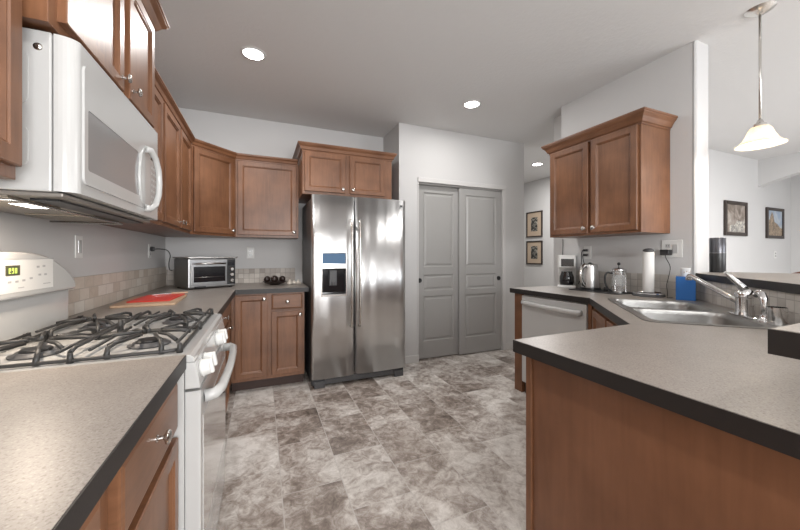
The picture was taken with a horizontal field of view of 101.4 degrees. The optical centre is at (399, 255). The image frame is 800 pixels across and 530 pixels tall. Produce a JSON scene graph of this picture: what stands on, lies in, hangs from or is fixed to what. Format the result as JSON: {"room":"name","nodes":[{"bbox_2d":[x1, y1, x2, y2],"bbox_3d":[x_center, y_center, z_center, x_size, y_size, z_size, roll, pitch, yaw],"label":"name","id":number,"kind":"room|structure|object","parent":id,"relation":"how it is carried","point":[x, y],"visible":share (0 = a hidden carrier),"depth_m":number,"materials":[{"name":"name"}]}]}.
{"room":"kitchen","nodes":[
{"label":"kitchen","id":0,"kind":"room"},
{"bbox_2d":[0,212,164,276],"bbox_3d":[-1.108,-0.129,0.264,0.100,2.680,6.550,0,0,-23],"label":"wall","id":1,"kind":"structure","parent":0,"point":[106,249],"depth_m":1.74,"materials":[{"name":"grey paint"}]},
{"bbox_2d":[0,0,21,179],"bbox_3d":[-0.911,-0.651,0.399,0.360,0.935,0.760,0,0,-23],"label":"upper cabinet","id":2,"kind":"object","parent":1,"relation":"attached to","point":[10,10],"visible":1,"depth_m":0.76,"materials":[{"name":"brown wood"}]},
{"bbox_2d":[75,235,82,257],"bbox_3d":[-1.647,-0.044,1.681,0.010,0.116,0.072,0,0,-23],"label":"wall switch","id":3,"kind":"object","parent":1,"relation":"attached to","point":[78,239],"visible":1,"depth_m":1.67,"materials":[{"name":"white plastic"}]},
{"bbox_2d":[22,0,169,127],"bbox_3d":[-1.203,-0.891,1.169,0.426,0.595,0.980,0,0,-23],"label":"upper cabinet","id":4,"kind":"object","parent":1,"relation":"attached to","point":[119,35],"visible":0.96,"depth_m":1.20,"materials":[{"name":"brown wood"}]},
{"bbox_2d":[0,27,162,224],"bbox_3d":[-1.187,-0.362,1.163,0.452,0.446,0.783,0,0,-23],"label":"microwave","id":5,"kind":"object","parent":4,"relation":"attached to","point":[89,156],"visible":0.96,"depth_m":0.92,"materials":[{"name":"white plastic"}]},
{"bbox_2d":[68,267,165,316],"bbox_3d":[-1.922,0.204,2.329,0.008,0.186,1.908,0,0,-23],"label":"trim","id":6,"kind":"structure","parent":1,"relation":"attached to","point":[90,292],"depth_m":2.02,"materials":[{"name":"tile"}]},
{"bbox_2d":[103,88,162,224],"bbox_3d":[-1.487,-0.559,1.720,0.331,0.760,0.370,0,0,-23],"label":"upper cabinet","id":7,"kind":"object","parent":1,"relation":"attached to","point":[158,128],"visible":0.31,"depth_m":1.89,"materials":[{"name":"brown wood"}]},
{"bbox_2d":[100,68,195,233],"bbox_3d":[-1.648,-0.584,2.137,0.360,0.810,1.260,0,0,-23],"label":"upper cabinet","id":8,"kind":"object","parent":1,"relation":"attached to","point":[178,138],"visible":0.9,"depth_m":2.23,"materials":[{"name":"brown wood"}]},
{"bbox_2d":[148,244,150,257],"bbox_3d":[-2.097,-0.036,2.744,0.009,0.116,0.072,0,0,-23],"label":"wall outlet","id":9,"kind":"object","parent":1,"relation":"attached to","point":[149,245],"visible":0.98,"depth_m":2.73,"materials":[{"name":"white plastic"}]},
{"bbox_2d":[165,107,382,281],"bbox_3d":[-1.273,-0.129,3.696,2.268,2.680,0.100,0,0,-23],"label":"wall","id":10,"kind":"structure","parent":0,"point":[237,134],"depth_m":3.52,"materials":[{"name":"grey paint"}]},
{"bbox_2d":[147,139,236,237],"bbox_3d":[-1.877,-0.584,3.046,0.649,0.810,0.626,0,0,-23],"label":"upper cabinet","id":11,"kind":"object","parent":10,"relation":"attached to","point":[213,166],"visible":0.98,"depth_m":2.96,"materials":[{"name":"brown wood"}]},
{"bbox_2d":[166,268,294,285],"bbox_3d":[-1.733,0.219,3.442,1.203,0.156,0.008,0,0,-23],"label":"trim","id":12,"kind":"structure","parent":10,"relation":"attached to","point":[250,275],"depth_m":3.52,"materials":[{"name":"tile"}]},
{"bbox_2d":[247,248,253,257],"bbox_3d":[-1.598,-0.025,3.499,0.072,0.116,0.009,0,0,-23],"label":"wall outlet","id":13,"kind":"object","parent":10,"relation":"attached to","point":[250,251],"visible":1,"depth_m":3.50,"materials":[{"name":"white plastic"}]},
{"bbox_2d":[235,153,298,238],"bbox_3d":[-1.377,-0.584,3.413,0.590,0.810,0.338,0,0,-23],"label":"upper cabinet","id":14,"kind":"object","parent":10,"relation":"attached to","point":[266,187],"visible":1,"depth_m":3.29,"materials":[{"name":"brown wood"}]},
{"bbox_2d":[292,141,396,203],"bbox_3d":[-0.619,-0.832,3.560,1.005,0.485,0.658,0,0,-23],"label":"upper cabinet","id":15,"kind":"object","parent":10,"relation":"attached to","point":[324,169],"visible":0.94,"depth_m":3.27,"materials":[{"name":"brown wood"}]},
{"bbox_2d":[217,349,525,529],"bbox_3d":[2.599,1.251,3.216,9.228,0.080,9.300,0,0,-23],"label":"floor","id":16,"kind":"structure","parent":0,"point":[440,444],"depth_m":2.00,"materials":[{"name":"tile"}]},
{"bbox_2d":[79,499,99,529],"bbox_3d":[-0.552,0.775,-0.031,0.650,0.872,0.972,0,0,-23],"label":"base cabinet","id":17,"kind":"object","parent":16,"relation":"on","point":[92,522],"visible":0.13,"depth_m":0.48,"materials":[{"name":"brown wood"}]},
{"bbox_2d":[0,355,185,529],"bbox_3d":[-0.485,0.318,-0.231,0.660,0.042,2.352,0,0,-23],"label":"countertop","id":18,"kind":"structure","parent":17,"relation":"on","point":[66,433],"depth_m":0.56,"materials":[{"name":"laminate"}]},
{"bbox_2d":[0,252,236,529],"bbox_3d":[-1.034,0.600,1.234,0.736,1.223,0.771,0,0,-23],"label":"gas range","id":19,"kind":"object","parent":16,"relation":"on","point":[37,332],"visible":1,"depth_m":1.12,"materials":[{"name":"white metal"}]},
{"bbox_2d":[0,314,221,372],"bbox_3d":[-1.047,0.311,1.228,0.598,0.024,0.765,0,0,-23],"label":"cooktop","id":20,"kind":"object","parent":19,"relation":"in","point":[194,345],"depth_m":1.05,"materials":[{"name":"white metal"}]},
{"bbox_2d":[100,383,177,529],"bbox_3d":[-0.833,0.775,0.640,0.644,0.872,0.478,0,0,-23],"label":"base cabinet","id":21,"kind":"object","parent":16,"relation":"on","point":[143,494],"visible":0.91,"depth_m":0.72,"materials":[{"name":"brown wood"}]},
{"bbox_2d":[222,302,233,415],"bbox_3d":[-1.474,0.775,2.151,0.650,0.872,1.250,0,0,-23],"label":"base cabinet","id":22,"kind":"object","parent":16,"relation":"on","point":[226,316],"visible":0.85,"depth_m":2.41,"materials":[{"name":"brown wood"}]},
{"bbox_2d":[68,282,308,318],"bbox_3d":[-1.337,0.318,2.569,1.272,0.042,1.924,0,0,-23],"label":"countertop","id":23,"kind":"structure","parent":22,"relation":"on","point":[217,298],"depth_m":2.36,"materials":[{"name":"laminate"}]},
{"bbox_2d":[109,294,186,308],"bbox_3d":[-1.580,0.289,2.095,0.310,0.014,0.480,0,0,-26],"label":"cutting board","id":24,"kind":"object","parent":23,"relation":"on","point":[122,304],"visible":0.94,"depth_m":1.92,"materials":[{"name":"brown wood"}]},
{"bbox_2d":[126,293,184,302],"bbox_3d":[-1.588,0.279,2.152,0.220,0.007,0.380,0,0,-21],"label":"cutting mat","id":25,"kind":"object","parent":24,"relation":"on","point":[159,297],"visible":0.97,"depth_m":2.08,"materials":[{"name":"red plastic"}]},
{"bbox_2d":[150,291,187,294],"bbox_3d":[-1.630,0.269,2.306,0.230,0.012,0.018,0,0,-38],"label":"kitchen knife","id":26,"kind":"object","parent":25,"relation":"on","point":[186,291],"visible":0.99,"depth_m":2.32,"materials":[{"name":"silver metal"}]},
{"bbox_2d":[150,247,234,289],"bbox_3d":[-1.895,0.113,2.976,0.482,0.369,0.617,0,0,39],"label":"toaster oven","id":27,"kind":"object","parent":23,"relation":"on","point":[189,273],"visible":0.99,"depth_m":2.91,"materials":[{"name":"silver metal"}]},
{"bbox_2d":[173,257,236,257],"bbox_3d":[-1.809,0.020,3.046,0.370,0.012,0.440,0,0,39],"label":"baking tray","id":28,"kind":"object","parent":27,"relation":"on","point":[173,257],"visible":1,"depth_m":2.90,"materials":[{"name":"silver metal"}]},
{"bbox_2d":[262,280,285,284],"bbox_3d":[-1.262,0.278,3.299,0.230,0.038,0.230,0,0,-23],"label":"fruit bowl","id":29,"kind":"object","parent":23,"relation":"on","point":[270,282],"visible":0.87,"depth_m":3.24,"materials":[{"name":"grey"}]},
{"bbox_2d":[264,276,270,281],"bbox_3d":[-1.328,0.239,3.276,0.061,0.063,0.074,0,0,11],"label":"avocado","id":30,"kind":"object","parent":29,"relation":"in","point":[267,278],"visible":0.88,"depth_m":3.25,"materials":[{"name":"black food"}]},
{"bbox_2d":[271,276,277,281],"bbox_3d":[-1.247,0.239,3.260,0.061,0.063,0.074,0,0,41],"label":"avocado","id":31,"kind":"object","parent":29,"relation":"in","point":[274,278],"visible":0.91,"depth_m":3.24,"materials":[{"name":"black food"}]},
{"bbox_2d":[279,276,285,281],"bbox_3d":[-1.198,0.239,3.332,0.061,0.063,0.074,0,0,-45],"label":"avocado","id":32,"kind":"object","parent":29,"relation":"in","point":[281,278],"visible":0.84,"depth_m":3.31,"materials":[{"name":"black food"}]},
{"bbox_2d":[231,292,303,391],"bbox_3d":[-1.300,0.775,3.239,0.613,0.872,0.718,0,0,-23],"label":"base cabinet","id":33,"kind":"object","parent":16,"relation":"on","point":[267,333],"visible":0.95,"depth_m":2.95,"materials":[{"name":"brown wood"}]},
{"bbox_2d":[302,194,404,388],"bbox_3d":[-0.509,0.330,3.450,0.917,1.762,0.848,0,0,-23],"label":"refrigerator","id":34,"kind":"object","parent":16,"relation":"on","point":[353,249],"visible":0.99,"depth_m":3.11,"materials":[{"name":"grey metal"}]},
{"bbox_2d":[515,293,593,392],"bbox_3d":[1.429,0.775,2.746,0.670,0.871,0.723,0,0,-23],"label":"dishwasher","id":35,"kind":"object","parent":16,"relation":"on","point":[541,316],"depth_m":2.67,"materials":[{"name":"white plastic"}]},
{"bbox_2d":[588,304,592,329],"bbox_3d":[1.341,0.775,2.301,0.018,0.871,0.026,0,0,-23],"label":"strip","id":36,"kind":"object","parent":16,"relation":"on","point":[590,307],"visible":0.02,"depth_m":2.30,"materials":[{"name":"brown wood"}]},
{"bbox_2d":[592,308,618,328],"bbox_3d":[1.281,0.775,1.797,0.260,0.871,0.918,0,0,21],"label":"base cabinet","id":37,"kind":"object","parent":16,"relation":"on","point":[599,320],"visible":0.16,"depth_m":2.02,"materials":[{"name":"brown wood"}]},
{"bbox_2d":[526,357,799,529],"bbox_3d":[0.965,0.775,1.005,0.840,0.871,0.686,0,0,-23],"label":"base cabinet","id":38,"kind":"object","parent":16,"relation":"on","point":[599,457],"visible":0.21,"depth_m":0.83,"materials":[{"name":"brown wood"}]},
{"bbox_2d":[510,286,799,459],"bbox_3d":[1.251,0.318,1.833,1.196,0.042,2.874,0,0,18],"label":"countertop","id":39,"kind":"structure","parent":38,"relation":"on","point":[726,379],"depth_m":0.89,"materials":[{"name":"laminate"}]},
{"bbox_2d":[557,249,587,287],"bbox_3d":[1.592,0.121,3.022,0.242,0.352,0.180,0,0,29],"label":"coffee maker","id":40,"kind":"object","parent":39,"relation":"on","point":[566,264],"visible":0.88,"depth_m":2.98,"materials":[{"name":"white plastic"}]},
{"bbox_2d":[569,288,631,294],"bbox_3d":[1.654,0.293,2.702,0.250,0.006,0.430,0,0,-23],"label":"mat","id":41,"kind":"object","parent":39,"relation":"on","point":[578,289],"visible":0.52,"depth_m":2.63,"materials":[{"name":"black plastic"}]},
{"bbox_2d":[579,254,600,289],"bbox_3d":[1.642,0.139,2.831,0.161,0.303,0.318,0,0,30],"label":"kettle","id":42,"kind":"object","parent":41,"relation":"on","point":[588,272],"visible":1,"depth_m":2.74,"materials":[{"name":"silver metal"}]},
{"bbox_2d":[604,262,626,292],"bbox_3d":[1.696,0.173,2.579,0.156,0.235,0.106,0,0,17],"label":"press","id":43,"kind":"object","parent":41,"relation":"on","point":[618,270],"visible":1,"depth_m":2.55,"materials":[{"name":"clear glass"}]},
{"bbox_2d":[632,248,665,297],"bbox_3d":[1.813,0.122,2.389,0.200,0.348,0.200,0,0,-23],"label":"paper towel holder","id":44,"kind":"object","parent":39,"relation":"on","point":[648,254],"visible":1,"depth_m":2.36,"materials":[{"name":"grey paper"}]},
{"bbox_2d":[660,250,672,297],"bbox_3d":[1.896,0.128,2.331,0.069,0.338,0.163,0,0,37],"label":"power adapter","id":45,"kind":"object","parent":39,"relation":"on","point":[662,252],"visible":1,"depth_m":2.35,"materials":[{"name":"black plastic"}]},
{"bbox_2d":[676,276,695,300],"bbox_3d":[1.903,0.219,2.181,0.100,0.155,0.100,0,0,41],"label":"box","id":46,"kind":"object","parent":39,"relation":"on","point":[685,289],"visible":0.77,"depth_m":2.14,"materials":[{"name":"blue cardboard"}]},
{"bbox_2d":[680,268,690,276],"bbox_3d":[1.909,0.113,2.189,0.055,0.056,0.055,0,0,-23],"label":"paper cup","id":47,"kind":"object","parent":46,"relation":"on","point":[684,271],"visible":0.93,"depth_m":2.17,"materials":[{"name":"white paper"}]},
{"bbox_2d":[608,298,780,329],"bbox_3d":[1.495,0.383,1.750,0.520,0.184,0.840,0,0,22],"label":"sink","id":48,"kind":"object","parent":39,"relation":"in","point":[659,311],"visible":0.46,"depth_m":1.74,"materials":[{"name":"grey metal"}]},
{"bbox_2d":[752,290,769,322],"bbox_3d":[1.606,0.224,1.453,0.052,0.137,0.094,0,0,22],"label":"sprayer","id":49,"kind":"object","parent":48,"relation":"on","point":[764,300],"visible":0.7,"depth_m":1.43,"materials":[{"name":"silver metal"}]},
{"bbox_2d":[767,306,787,325],"bbox_3d":[1.584,0.255,1.374,0.060,0.074,0.060,0,0,-23],"label":"cup","id":50,"kind":"object","parent":48,"relation":"on","point":[777,316],"visible":0.94,"depth_m":1.36,"materials":[{"name":"clear glass"}]},
{"bbox_2d":[685,271,758,319],"bbox_3d":[1.661,0.184,1.685,0.116,0.215,0.436,0,0,14],"label":"faucet","id":51,"kind":"object","parent":39,"relation":"on","point":[743,298],"visible":0.88,"depth_m":1.56,"materials":[{"name":"silver metal"}]},
{"bbox_2d":[383,123,523,355],"bbox_3d":[0.197,-0.129,5.425,1.786,2.680,3.160,0,0,-23],"label":"wall","id":52,"kind":"structure","parent":0,"point":[426,152],"depth_m":3.90,"materials":[{"name":"grey paint"}]},
{"bbox_2d":[405,355,418,363],"bbox_3d":[0.105,1.169,3.663,0.235,0.085,0.012,0,0,-23],"label":"baseboard","id":53,"kind":"structure","parent":52,"relation":"attached to","point":[414,358],"depth_m":3.67,"materials":[{"name":"grey paint"}]},
{"bbox_2d":[419,185,457,358],"bbox_3d":[0.454,0.194,3.892,0.583,2.011,0.041,0,0,-23],"label":"door","id":54,"kind":"structure","parent":52,"relation":"in","point":[438,206],"depth_m":3.88,"materials":[{"name":"grey paint"}]},
{"bbox_2d":[419,182,501,191],"bbox_3d":[0.738,-0.824,3.998,1.192,0.019,0.090,0,0,-23],"label":"trim","id":55,"kind":"structure","parent":52,"relation":"attached to","point":[420,183],"depth_m":3.93,"materials":[{"name":"grey paint"}]},
{"bbox_2d":[418,177,505,354],"bbox_3d":[0.776,0.163,3.950,1.249,2.097,0.028,0,0,-23],"label":"trim","id":56,"kind":"structure","parent":52,"relation":"attached to","point":[420,179],"depth_m":4.09,"materials":[{"name":"grey paint"}]},
{"bbox_2d":[458,188,500,354],"bbox_3d":[1.003,0.194,4.081,0.635,2.011,0.041,0,0,-23],"label":"door","id":57,"kind":"structure","parent":52,"relation":"in","point":[479,211],"depth_m":4.06,"materials":[{"name":"grey paint"}]},
{"bbox_2d":[503,342,512,349],"bbox_3d":[0.904,1.169,5.608,0.367,0.085,2.973,0,0,-23],"label":"baseboard","id":58,"kind":"structure","parent":52,"relation":"attached to","point":[506,346],"depth_m":4.20,"materials":[{"name":"grey paint"}]},
{"bbox_2d":[155,0,799,182],"bbox_3d":[2.599,-1.519,3.216,9.228,0.100,9.300,0,0,-23],"label":"ceiling","id":59,"kind":"structure","parent":0,"point":[363,67],"depth_m":2.47,"materials":[{"name":"white paint"}]},
{"bbox_2d":[240,46,266,60],"bbox_3d":[-1.067,-1.465,2.383,0.180,0.008,0.180,0,0,-23],"label":"recessed light","id":60,"kind":"object","parent":59,"relation":"in","point":[253,53],"visible":1,"depth_m":2.37,"materials":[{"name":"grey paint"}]},
{"bbox_2d":[463,100,480,107],"bbox_3d":[0.699,-1.465,3.179,0.180,0.008,0.180,0,0,-23],"label":"recessed light","id":61,"kind":"object","parent":59,"relation":"in","point":[470,103],"visible":1,"depth_m":3.17,"materials":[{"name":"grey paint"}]},
{"bbox_2d":[531,162,543,165],"bbox_3d":[2.213,-1.465,5.268,0.180,0.008,0.180,0,0,-23],"label":"recessed light","id":62,"kind":"object","parent":59,"relation":"in","point":[539,163],"visible":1,"depth_m":5.28,"materials":[{"name":"white"}]},
{"bbox_2d":[734,1,788,150],"bbox_3d":[2.153,-1.063,1.958,0.220,0.810,0.220,0,0,-23],"label":"pendant light","id":63,"kind":"object","parent":59,"relation":"hanging from","point":[762,135],"visible":1,"depth_m":1.95,"materials":[{"name":"white glass"}]},
{"bbox_2d":[524,177,553,286],"bbox_3d":[2.834,-0.129,6.138,0.100,2.680,3.900,0,0,-23],"label":"wall","id":64,"kind":"structure","parent":0,"point":[537,192],"depth_m":6.31,"materials":[{"name":"grey paint"}]},
{"bbox_2d":[526,210,542,237],"bbox_3d":[2.639,-0.609,6.435,0.027,0.500,0.400,0,0,-23],"label":"framed print","id":65,"kind":"object","parent":64,"relation":"attached to","point":[534,220],"visible":1,"depth_m":6.43,"materials":[{"name":"grey paper"}]},
{"bbox_2d":[531,217,536,231],"bbox_3d":[2.638,-0.609,6.435,0.002,0.274,0.164,0,0,-23],"label":"print","id":66,"kind":"object","parent":65,"relation":"attached to","point":[533,219],"depth_m":6.44},
{"bbox_2d":[526,240,542,264],"bbox_3d":[2.639,-0.054,6.435,0.027,0.460,0.400,0,0,-23],"label":"framed print","id":67,"kind":"object","parent":64,"relation":"attached to","point":[534,249],"visible":1,"depth_m":6.43,"materials":[{"name":"grey paper"}]},
{"bbox_2d":[531,246,536,258],"bbox_3d":[2.638,-0.054,6.435,0.002,0.250,0.164,0,0,-23],"label":"print","id":68,"kind":"object","parent":67,"relation":"attached to","point":[533,248],"depth_m":6.44},
{"bbox_2d":[561,40,707,296],"bbox_3d":[1.888,-0.129,2.768,0.176,2.680,1.091,0,0,-23],"label":"wall","id":69,"kind":"structure","parent":0,"point":[675,83],"depth_m":2.35,"materials":[{"name":"grey paint"}]},
{"bbox_2d":[584,246,590,258],"bbox_3d":[1.701,-0.024,2.972,0.009,0.116,0.072,0,0,-23],"label":"wall outlet","id":70,"kind":"object","parent":69,"relation":"attached to","point":[588,252],"visible":0.95,"depth_m":2.96,"materials":[{"name":"white plastic"}]},
{"bbox_2d":[541,107,677,237],"bbox_3d":[1.632,-0.574,2.654,0.383,0.830,0.876,0,0,-23],"label":"upper cabinet","id":71,"kind":"object","parent":69,"relation":"attached to","point":[610,178],"visible":1,"depth_m":2.40,"materials":[{"name":"brown wood"}]},
{"bbox_2d":[576,270,680,296],"bbox_3d":[1.802,0.219,2.735,0.008,0.156,1.085,0,0,-23],"label":"trim","id":72,"kind":"structure","parent":69,"relation":"attached to","point":[633,280],"depth_m":2.58,"materials":[{"name":"stone"}]},
{"bbox_2d":[662,240,682,256],"bbox_3d":[1.959,-0.047,2.361,0.010,0.125,0.130,0,0,-23],"label":"wall switch","id":73,"kind":"object","parent":69,"relation":"attached to","point":[676,246],"visible":0.87,"depth_m":2.34,"materials":[{"name":"white plastic"}]},
{"bbox_2d":[554,116,790,285],"bbox_3d":[4.128,-0.129,4.433,5.265,2.680,0.248,0,0,-23],"label":"wall","id":74,"kind":"structure","parent":0,"point":[731,177],"depth_m":4.91,"materials":[{"name":"grey paint"}]},
{"bbox_2d":[723,200,747,235],"bbox_3d":[4.891,-0.534,4.765,0.620,0.500,0.027,0,0,-23],"label":"framed painting","id":75,"kind":"object","parent":74,"relation":"attached to","point":[735,213],"visible":1,"depth_m":4.75,"materials":[{"name":"grey"}]},
{"bbox_2d":[765,207,784,238],"bbox_3d":[5.996,-0.511,5.232,0.570,0.485,0.027,0,0,-23],"label":"framed painting","id":76,"kind":"object","parent":74,"relation":"attached to","point":[774,217],"visible":1,"depth_m":5.22,"materials":[{"name":"grey"}]},
{"bbox_2d":[758,152,799,187],"bbox_3d":[6.582,-0.129,2.728,0.150,2.680,5.100,0,0,-23],"label":"wall","id":77,"kind":"structure","parent":0,"point":[771,170],"depth_m":4.86,"materials":[{"name":"grey paint"}]},
{"bbox_2d":[791,174,799,272],"bbox_3d":[7.562,-0.129,3.196,0.100,2.680,5.200,0,0,-23],"label":"wall","id":78,"kind":"structure","parent":0,"point":[795,180],"depth_m":5.43,"materials":[{"name":"grey paint"}]},
{"bbox_3d":[1.507,0.687,1.380,1.949,1.049,1.168,0,0,-23],"label":"wall","id":79,"kind":"structure","parent":0,"visible":0},
{"bbox_2d":[695,272,799,359],"bbox_3d":[1.745,0.140,1.075,1.068,0.042,2.804,0,0,40],"label":"bar ledge","id":80,"kind":"object","parent":79,"relation":"on","point":[784,341],"visible":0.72,"depth_m":1.44,"materials":[{"name":"laminate"}]},
{"bbox_2d":[709,237,725,272],"bbox_3d":[2.231,-0.002,2.300,0.087,0.242,0.087,0,0,-23],"label":"round speaker","id":81,"kind":"object","parent":80,"relation":"on","point":[717,246],"visible":0.9,"depth_m":2.27},
{"bbox_2d":[696,280,799,324],"bbox_3d":[1.744,0.230,1.560,0.008,0.134,1.429,0,0,22],"label":"trim","id":82,"kind":"structure","parent":79,"relation":"attached to","point":[791,301],"depth_m":1.61,"materials":[{"name":"stone"}]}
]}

